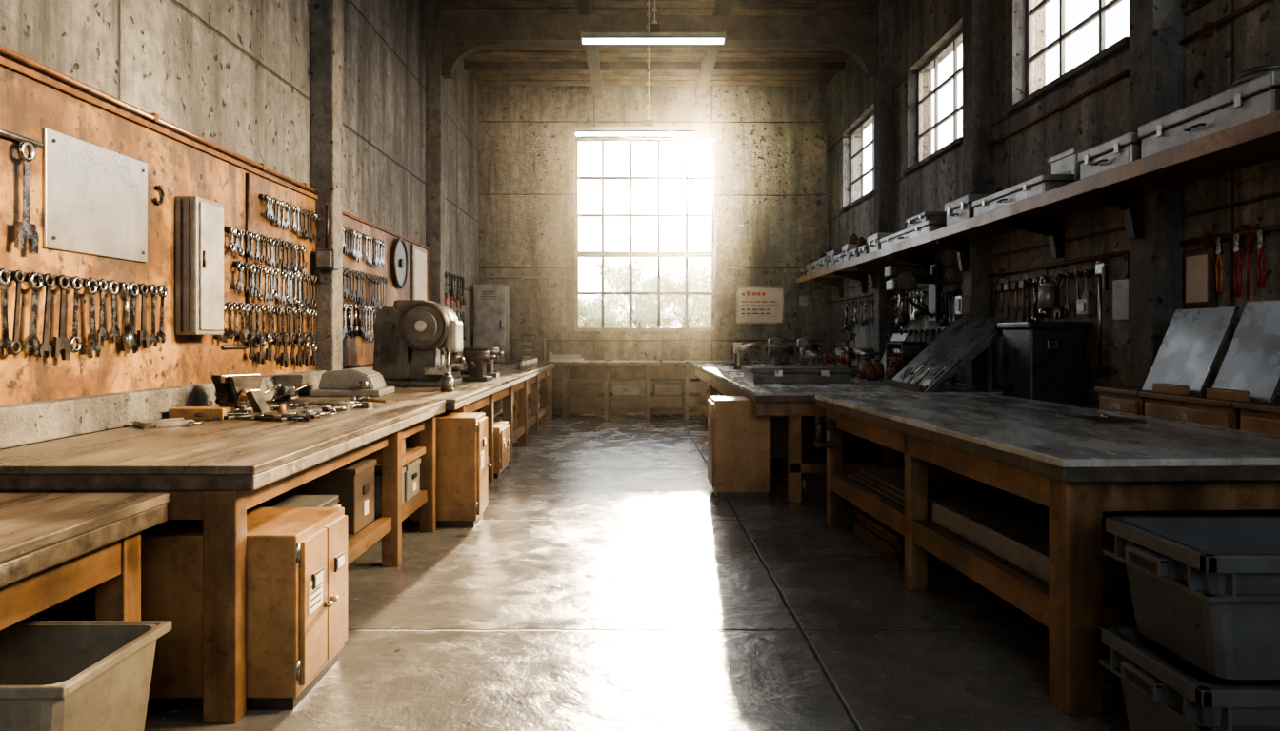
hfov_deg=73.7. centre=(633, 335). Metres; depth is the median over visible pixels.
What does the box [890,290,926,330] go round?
rack
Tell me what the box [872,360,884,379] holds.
jar
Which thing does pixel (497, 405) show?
storage box
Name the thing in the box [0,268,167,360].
wrenches
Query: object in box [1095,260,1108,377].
wrench
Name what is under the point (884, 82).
concrete pillar
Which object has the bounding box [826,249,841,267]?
toolbox
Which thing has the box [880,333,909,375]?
sheet
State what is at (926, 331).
rack
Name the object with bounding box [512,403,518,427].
storage box
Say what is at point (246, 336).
wrenches
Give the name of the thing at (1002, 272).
conduit
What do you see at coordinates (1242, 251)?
coiled cable
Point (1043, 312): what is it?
clamp
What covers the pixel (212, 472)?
workbench
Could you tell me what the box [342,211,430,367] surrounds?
board
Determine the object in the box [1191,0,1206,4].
window
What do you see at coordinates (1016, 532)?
shelf
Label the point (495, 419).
storage box
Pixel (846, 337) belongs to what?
drill
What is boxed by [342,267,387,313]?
wrenches
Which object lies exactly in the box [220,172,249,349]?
conduit
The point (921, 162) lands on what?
window
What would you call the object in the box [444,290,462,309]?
pliers
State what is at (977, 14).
concrete pillar
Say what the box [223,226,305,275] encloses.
wrenches
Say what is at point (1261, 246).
pliers
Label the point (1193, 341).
sheet
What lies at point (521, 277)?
conduit
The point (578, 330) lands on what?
window
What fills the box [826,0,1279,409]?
wall
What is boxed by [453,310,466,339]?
rack
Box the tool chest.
[511,334,545,361]
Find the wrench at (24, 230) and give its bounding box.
[0,128,43,254]
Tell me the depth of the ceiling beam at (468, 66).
13.85 m
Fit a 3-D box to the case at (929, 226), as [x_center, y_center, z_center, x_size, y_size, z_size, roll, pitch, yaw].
[3.051,-1.070,9.275,0.326,0.140,1.678,0,0,0]
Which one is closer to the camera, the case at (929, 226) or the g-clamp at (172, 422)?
the g-clamp at (172, 422)
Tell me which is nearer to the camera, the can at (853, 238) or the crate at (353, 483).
the crate at (353, 483)
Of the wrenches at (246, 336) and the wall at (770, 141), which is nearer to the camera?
the wrenches at (246, 336)
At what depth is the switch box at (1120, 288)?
5.84 m
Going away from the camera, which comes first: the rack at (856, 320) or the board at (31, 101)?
the board at (31, 101)
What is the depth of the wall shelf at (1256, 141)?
5.49 m
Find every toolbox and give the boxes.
[800,266,806,276]
[804,264,812,275]
[810,260,819,272]
[818,256,827,270]
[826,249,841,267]
[834,253,842,264]
[841,243,857,261]
[848,247,859,259]
[858,244,868,256]
[867,233,893,253]
[904,211,946,228]
[943,194,990,225]
[1076,132,1140,179]
[1137,62,1279,158]
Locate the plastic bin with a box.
[0,620,171,730]
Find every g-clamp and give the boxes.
[132,418,202,429]
[285,405,332,413]
[320,400,373,410]
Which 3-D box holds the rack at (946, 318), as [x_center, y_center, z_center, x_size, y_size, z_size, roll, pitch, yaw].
[3.400,-0.282,8.948,0.081,0.382,0.918,0,0,0]
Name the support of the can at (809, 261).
on the toolbox at (803, 269)
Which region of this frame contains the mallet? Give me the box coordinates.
[989,279,1026,320]
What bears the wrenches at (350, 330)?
attached to the board at (356, 350)
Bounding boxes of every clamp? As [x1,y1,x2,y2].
[814,416,838,448]
[1025,276,1049,321]
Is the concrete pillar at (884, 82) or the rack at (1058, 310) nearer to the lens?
the rack at (1058, 310)
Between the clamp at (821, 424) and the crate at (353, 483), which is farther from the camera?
the clamp at (821, 424)
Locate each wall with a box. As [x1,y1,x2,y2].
[0,0,479,620]
[479,85,826,361]
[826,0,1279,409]
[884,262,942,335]
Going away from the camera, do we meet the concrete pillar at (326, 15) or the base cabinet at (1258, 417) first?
the base cabinet at (1258, 417)
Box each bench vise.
[211,374,280,411]
[265,374,310,407]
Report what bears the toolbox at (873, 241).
on the wall shelf at (1256, 141)
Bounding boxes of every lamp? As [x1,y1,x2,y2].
[573,0,698,137]
[580,0,726,44]
[1038,266,1056,308]
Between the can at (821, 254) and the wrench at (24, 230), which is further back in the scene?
the can at (821, 254)
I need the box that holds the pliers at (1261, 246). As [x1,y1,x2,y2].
[1215,229,1269,299]
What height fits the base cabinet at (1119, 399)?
1.080 m
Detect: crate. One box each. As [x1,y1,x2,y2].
[280,459,376,534]
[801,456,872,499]
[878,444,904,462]
[1097,625,1279,730]
[1101,516,1279,679]
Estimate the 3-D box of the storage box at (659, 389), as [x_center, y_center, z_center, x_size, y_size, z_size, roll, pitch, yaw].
[0.575,0.917,14.648,0.470,0.205,0.525,0,0,0]
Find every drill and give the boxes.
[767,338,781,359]
[796,338,811,365]
[839,330,856,352]
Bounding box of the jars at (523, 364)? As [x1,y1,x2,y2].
[517,356,537,370]
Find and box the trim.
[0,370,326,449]
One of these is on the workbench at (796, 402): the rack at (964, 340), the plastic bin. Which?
the rack at (964, 340)
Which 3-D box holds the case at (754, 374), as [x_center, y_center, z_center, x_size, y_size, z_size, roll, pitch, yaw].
[1.630,0.395,8.617,0.980,0.150,0.805,0,0,0]
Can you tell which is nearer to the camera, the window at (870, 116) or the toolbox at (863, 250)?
the toolbox at (863, 250)
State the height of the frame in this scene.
0.360 m
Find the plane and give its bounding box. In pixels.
[234,389,295,419]
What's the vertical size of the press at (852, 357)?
0.270 m
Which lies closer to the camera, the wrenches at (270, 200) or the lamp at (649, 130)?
the wrenches at (270, 200)
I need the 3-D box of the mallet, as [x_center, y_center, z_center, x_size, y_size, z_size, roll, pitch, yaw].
[3.400,-0.303,7.700,0.080,0.366,0.700,0,0,0]
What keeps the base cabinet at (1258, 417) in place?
on the floor
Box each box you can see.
[315,204,339,283]
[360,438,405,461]
[374,466,405,514]
[403,458,420,500]
[478,398,502,410]
[493,417,502,421]
[496,409,515,429]
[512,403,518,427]
[514,390,518,401]
[527,384,531,395]
[527,398,531,418]
[570,382,599,395]
[612,383,639,395]
[652,382,680,395]
[706,383,708,407]
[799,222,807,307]
[955,296,970,315]
[1049,147,1091,181]
[1076,299,1097,315]
[1112,253,1129,320]
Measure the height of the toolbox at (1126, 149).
0.200 m
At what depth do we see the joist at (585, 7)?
13.26 m
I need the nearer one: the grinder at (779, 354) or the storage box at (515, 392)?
the grinder at (779, 354)
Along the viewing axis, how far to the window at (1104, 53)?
7.11 m
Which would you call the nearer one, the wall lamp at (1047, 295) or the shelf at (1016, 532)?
the shelf at (1016, 532)
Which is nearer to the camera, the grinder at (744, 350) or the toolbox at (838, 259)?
the grinder at (744, 350)
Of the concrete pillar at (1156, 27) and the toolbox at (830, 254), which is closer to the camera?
the concrete pillar at (1156, 27)
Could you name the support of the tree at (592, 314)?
on the ground
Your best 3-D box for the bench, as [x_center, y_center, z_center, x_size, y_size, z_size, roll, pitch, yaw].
[0.300,0.925,14.690,6.000,0.950,0.980,0,0,0]
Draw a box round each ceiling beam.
[440,15,879,79]
[463,61,845,71]
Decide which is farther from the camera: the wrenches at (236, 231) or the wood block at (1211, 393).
the wrenches at (236, 231)
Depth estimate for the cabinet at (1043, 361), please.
6.40 m
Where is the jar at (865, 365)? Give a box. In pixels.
[859,358,873,379]
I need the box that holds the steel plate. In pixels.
[42,127,147,262]
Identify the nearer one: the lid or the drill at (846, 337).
the lid
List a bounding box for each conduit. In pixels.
[0,44,315,192]
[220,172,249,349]
[480,276,569,279]
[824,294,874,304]
[891,279,962,294]
[989,68,1129,145]
[989,250,1129,278]
[1179,0,1266,44]
[1179,223,1279,246]
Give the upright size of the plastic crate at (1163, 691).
0.400 m
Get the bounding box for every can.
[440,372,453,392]
[449,352,462,372]
[805,258,813,265]
[818,252,825,259]
[849,234,858,243]
[857,237,865,247]
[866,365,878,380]
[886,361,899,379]
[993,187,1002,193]
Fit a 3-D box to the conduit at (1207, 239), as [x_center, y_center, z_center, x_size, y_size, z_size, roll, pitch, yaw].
[3.417,-0.570,4.048,0.046,0.080,2.536,0,0,0]
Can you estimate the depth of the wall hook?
4.84 m
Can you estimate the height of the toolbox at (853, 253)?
0.152 m
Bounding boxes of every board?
[0,56,318,405]
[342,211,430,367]
[410,244,426,300]
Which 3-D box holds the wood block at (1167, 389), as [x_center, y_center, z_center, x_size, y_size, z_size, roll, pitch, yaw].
[2.933,0.295,4.660,0.065,0.050,0.220,0,0,0]
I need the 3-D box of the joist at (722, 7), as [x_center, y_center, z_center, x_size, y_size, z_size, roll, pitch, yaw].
[1.190,-4.340,6.350,0.180,0.200,17.700,0,0,0]
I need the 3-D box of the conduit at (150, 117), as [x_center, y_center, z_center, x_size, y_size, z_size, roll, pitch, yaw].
[-2.715,-1.222,4.059,0.070,0.045,6.318,0,0,0]
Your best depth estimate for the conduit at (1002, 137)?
6.77 m
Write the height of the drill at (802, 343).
0.434 m
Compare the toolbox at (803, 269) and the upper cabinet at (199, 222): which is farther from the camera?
the toolbox at (803, 269)
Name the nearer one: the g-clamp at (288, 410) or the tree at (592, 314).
the g-clamp at (288, 410)
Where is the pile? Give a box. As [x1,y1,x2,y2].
[195,401,366,421]
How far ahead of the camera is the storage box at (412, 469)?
5.78 m
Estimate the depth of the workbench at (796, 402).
7.20 m
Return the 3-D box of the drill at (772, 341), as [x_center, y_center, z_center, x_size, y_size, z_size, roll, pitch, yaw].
[1.950,0.253,11.872,0.202,0.434,0.228,0,0,0]
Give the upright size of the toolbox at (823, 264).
0.205 m
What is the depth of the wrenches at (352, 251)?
8.37 m
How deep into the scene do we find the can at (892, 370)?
8.56 m
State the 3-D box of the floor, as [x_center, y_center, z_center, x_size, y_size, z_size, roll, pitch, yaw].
[0.345,1.500,6.375,6.790,0.200,18.350,0,0,0]
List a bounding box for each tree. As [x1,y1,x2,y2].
[578,295,629,327]
[587,257,676,327]
[643,263,711,327]
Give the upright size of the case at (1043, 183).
0.150 m
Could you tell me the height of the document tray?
0.150 m
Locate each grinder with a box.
[373,300,464,387]
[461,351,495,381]
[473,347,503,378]
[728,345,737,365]
[730,342,760,370]
[767,344,798,365]
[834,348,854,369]
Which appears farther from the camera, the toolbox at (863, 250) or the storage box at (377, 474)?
the toolbox at (863, 250)
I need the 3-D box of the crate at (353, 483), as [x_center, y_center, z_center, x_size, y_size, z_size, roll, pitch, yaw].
[-1.798,0.927,4.935,0.520,0.365,0.386,0,0,0]
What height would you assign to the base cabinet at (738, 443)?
0.840 m
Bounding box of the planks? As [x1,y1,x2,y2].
[854,512,950,567]
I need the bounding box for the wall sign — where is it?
[736,286,783,323]
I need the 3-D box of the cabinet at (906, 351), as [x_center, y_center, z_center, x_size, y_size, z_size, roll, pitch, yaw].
[3.025,0.270,9.500,0.250,0.400,0.600,0,0,0]
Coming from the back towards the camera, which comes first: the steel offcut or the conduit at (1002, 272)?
the conduit at (1002, 272)
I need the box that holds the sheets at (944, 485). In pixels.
[847,468,1030,512]
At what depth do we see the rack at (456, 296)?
12.95 m
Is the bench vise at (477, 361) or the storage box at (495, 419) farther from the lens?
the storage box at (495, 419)
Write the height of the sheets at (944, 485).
0.064 m
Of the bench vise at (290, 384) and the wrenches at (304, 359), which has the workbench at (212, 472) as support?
the bench vise at (290, 384)
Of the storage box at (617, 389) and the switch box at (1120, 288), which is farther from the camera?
the storage box at (617, 389)
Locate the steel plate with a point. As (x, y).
(95, 197)
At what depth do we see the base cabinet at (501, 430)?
8.33 m
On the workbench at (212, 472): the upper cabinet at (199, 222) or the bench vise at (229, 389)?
the bench vise at (229, 389)
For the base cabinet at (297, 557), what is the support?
on the floor
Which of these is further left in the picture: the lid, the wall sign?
the lid
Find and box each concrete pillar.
[310,0,342,371]
[425,0,444,304]
[874,0,894,361]
[962,0,992,386]
[1129,0,1183,386]
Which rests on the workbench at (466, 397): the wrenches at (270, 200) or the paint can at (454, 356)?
the paint can at (454, 356)
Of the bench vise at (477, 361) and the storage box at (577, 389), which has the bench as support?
the storage box at (577, 389)
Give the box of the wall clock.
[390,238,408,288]
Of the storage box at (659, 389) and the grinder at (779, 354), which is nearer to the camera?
the grinder at (779, 354)
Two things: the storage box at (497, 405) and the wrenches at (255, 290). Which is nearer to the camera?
the wrenches at (255, 290)
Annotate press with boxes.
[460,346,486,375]
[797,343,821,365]
[805,351,824,365]
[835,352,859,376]
[853,348,879,374]
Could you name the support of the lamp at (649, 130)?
hanging from the ceiling
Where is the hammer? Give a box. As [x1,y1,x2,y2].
[350,396,388,403]
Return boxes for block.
[168,406,234,420]
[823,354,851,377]
[1152,383,1188,395]
[1206,388,1249,401]
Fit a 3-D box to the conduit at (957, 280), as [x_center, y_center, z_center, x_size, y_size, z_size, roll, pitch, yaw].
[3.417,-0.570,9.838,0.046,0.080,2.816,0,0,0]
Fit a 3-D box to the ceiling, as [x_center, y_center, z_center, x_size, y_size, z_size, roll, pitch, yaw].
[0.345,-4.567,6.375,6.790,0.246,18.350,0,0,0]
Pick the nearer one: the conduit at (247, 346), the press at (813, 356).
the conduit at (247, 346)
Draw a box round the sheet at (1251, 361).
[1212,300,1279,403]
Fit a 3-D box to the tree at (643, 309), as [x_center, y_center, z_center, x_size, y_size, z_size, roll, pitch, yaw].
[-0.005,-0.914,35.867,3.950,4.841,3.492,0,0,-8]
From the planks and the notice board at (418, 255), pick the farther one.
the notice board at (418, 255)
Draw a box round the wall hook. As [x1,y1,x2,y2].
[153,185,164,205]
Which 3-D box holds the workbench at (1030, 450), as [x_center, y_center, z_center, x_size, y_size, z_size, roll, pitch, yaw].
[2.156,0.925,4.787,1.401,0.950,3.341,0,0,-3]
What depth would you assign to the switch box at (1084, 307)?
6.34 m
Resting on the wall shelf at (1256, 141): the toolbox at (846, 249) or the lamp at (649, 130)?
the toolbox at (846, 249)
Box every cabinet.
[140,507,347,710]
[175,196,223,335]
[409,413,491,527]
[493,421,510,479]
[704,396,770,498]
[997,321,1092,407]
[1094,386,1206,416]
[1139,391,1279,516]
[1232,401,1279,516]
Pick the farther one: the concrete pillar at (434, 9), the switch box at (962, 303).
the concrete pillar at (434, 9)
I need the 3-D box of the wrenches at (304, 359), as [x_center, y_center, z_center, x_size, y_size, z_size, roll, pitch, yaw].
[-2.670,0.115,6.509,0.061,0.277,1.228,0,0,0]
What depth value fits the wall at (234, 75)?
6.67 m
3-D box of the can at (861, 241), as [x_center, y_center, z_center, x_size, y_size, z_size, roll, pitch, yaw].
[3.050,-1.231,11.405,0.132,0.157,0.132,0,0,0]
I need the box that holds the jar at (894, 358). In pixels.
[889,354,900,371]
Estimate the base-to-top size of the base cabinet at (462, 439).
0.800 m
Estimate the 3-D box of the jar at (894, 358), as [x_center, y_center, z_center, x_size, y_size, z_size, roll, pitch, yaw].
[2.820,0.336,9.200,0.132,0.269,0.132,0,0,0]
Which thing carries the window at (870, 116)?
in the wall at (1221, 204)
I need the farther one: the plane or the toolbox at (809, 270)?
the toolbox at (809, 270)
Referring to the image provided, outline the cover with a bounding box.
[310,367,394,397]
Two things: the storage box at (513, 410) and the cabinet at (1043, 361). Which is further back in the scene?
the storage box at (513, 410)
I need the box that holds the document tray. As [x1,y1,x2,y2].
[548,352,583,361]
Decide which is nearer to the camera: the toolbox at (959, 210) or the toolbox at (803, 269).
the toolbox at (959, 210)
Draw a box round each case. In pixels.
[740,365,853,383]
[880,220,946,248]
[971,174,1075,216]
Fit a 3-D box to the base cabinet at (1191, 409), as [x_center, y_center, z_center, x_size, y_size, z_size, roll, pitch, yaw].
[3.138,0.860,4.480,0.565,1.080,0.740,0,0,0]
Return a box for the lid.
[253,495,340,507]
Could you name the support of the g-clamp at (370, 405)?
on the workbench at (212, 472)
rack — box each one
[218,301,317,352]
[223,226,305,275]
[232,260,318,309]
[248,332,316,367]
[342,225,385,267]
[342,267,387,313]
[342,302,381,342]
[444,271,466,305]
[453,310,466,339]
[841,298,874,332]
[882,317,1009,392]
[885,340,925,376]
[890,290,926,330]
[894,328,946,347]
[940,289,962,326]
[1053,269,1095,319]
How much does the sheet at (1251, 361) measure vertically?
0.490 m
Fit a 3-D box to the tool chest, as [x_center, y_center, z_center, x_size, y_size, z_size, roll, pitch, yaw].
[-1.775,0.219,14.485,0.550,0.462,0.430,0,0,0]
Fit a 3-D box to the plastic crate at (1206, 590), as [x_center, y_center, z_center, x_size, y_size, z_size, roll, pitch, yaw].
[2.043,0.810,2.680,0.897,0.370,0.544,0,0,0]
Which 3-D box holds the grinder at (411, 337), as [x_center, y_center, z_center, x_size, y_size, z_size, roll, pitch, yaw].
[-1.955,0.074,7.939,0.834,0.792,0.682,0,0,0]
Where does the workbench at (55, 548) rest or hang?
on the floor
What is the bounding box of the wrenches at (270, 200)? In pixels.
[259,194,320,242]
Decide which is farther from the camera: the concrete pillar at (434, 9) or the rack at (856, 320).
the rack at (856, 320)
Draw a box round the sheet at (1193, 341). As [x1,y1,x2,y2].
[1141,306,1239,396]
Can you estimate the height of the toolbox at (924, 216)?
0.120 m
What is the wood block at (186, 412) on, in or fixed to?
on the workbench at (212, 472)
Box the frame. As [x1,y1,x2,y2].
[1183,246,1218,309]
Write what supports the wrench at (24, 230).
attached to the board at (31, 101)
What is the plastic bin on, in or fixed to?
on the floor
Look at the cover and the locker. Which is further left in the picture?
the cover
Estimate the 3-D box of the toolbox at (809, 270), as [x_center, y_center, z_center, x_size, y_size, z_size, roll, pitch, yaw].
[3.056,-1.090,14.358,0.316,0.180,0.344,0,0,0]
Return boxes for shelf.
[795,110,1279,297]
[931,500,1159,590]
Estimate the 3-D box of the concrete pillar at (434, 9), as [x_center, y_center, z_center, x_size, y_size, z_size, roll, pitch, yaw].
[-2.650,-1.520,11.425,0.200,5.840,0.250,0,0,0]
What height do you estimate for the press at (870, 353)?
0.303 m
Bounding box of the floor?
[73,414,1132,730]
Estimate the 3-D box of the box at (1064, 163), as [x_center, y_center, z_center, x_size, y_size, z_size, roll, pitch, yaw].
[3.290,-1.175,6.325,0.240,0.350,0.370,0,0,0]
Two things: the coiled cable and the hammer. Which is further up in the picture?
the coiled cable
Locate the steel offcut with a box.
[1067,415,1146,423]
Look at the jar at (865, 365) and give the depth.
9.10 m
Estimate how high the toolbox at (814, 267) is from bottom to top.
0.186 m
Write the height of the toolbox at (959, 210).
0.240 m
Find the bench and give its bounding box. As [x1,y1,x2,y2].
[493,360,831,419]
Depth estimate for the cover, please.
6.51 m
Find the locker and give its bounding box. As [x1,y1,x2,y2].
[473,284,509,361]
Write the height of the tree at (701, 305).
4.426 m
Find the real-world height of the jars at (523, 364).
0.150 m
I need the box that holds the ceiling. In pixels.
[440,0,878,85]
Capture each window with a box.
[571,138,718,334]
[839,111,874,213]
[902,28,962,175]
[1005,0,1129,114]
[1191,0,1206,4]
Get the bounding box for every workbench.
[0,400,445,723]
[0,493,169,630]
[299,363,555,482]
[693,363,1002,503]
[815,394,1279,714]
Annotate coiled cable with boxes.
[1231,224,1256,255]
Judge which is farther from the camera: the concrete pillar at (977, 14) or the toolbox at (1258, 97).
the concrete pillar at (977, 14)
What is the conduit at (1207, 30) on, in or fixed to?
attached to the wall at (1221, 204)
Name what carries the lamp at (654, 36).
hanging from the ceiling
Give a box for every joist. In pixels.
[576,0,602,97]
[695,0,734,97]
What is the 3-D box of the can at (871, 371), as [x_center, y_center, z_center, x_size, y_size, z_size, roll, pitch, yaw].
[2.450,0.392,8.750,0.112,0.157,0.112,0,0,0]

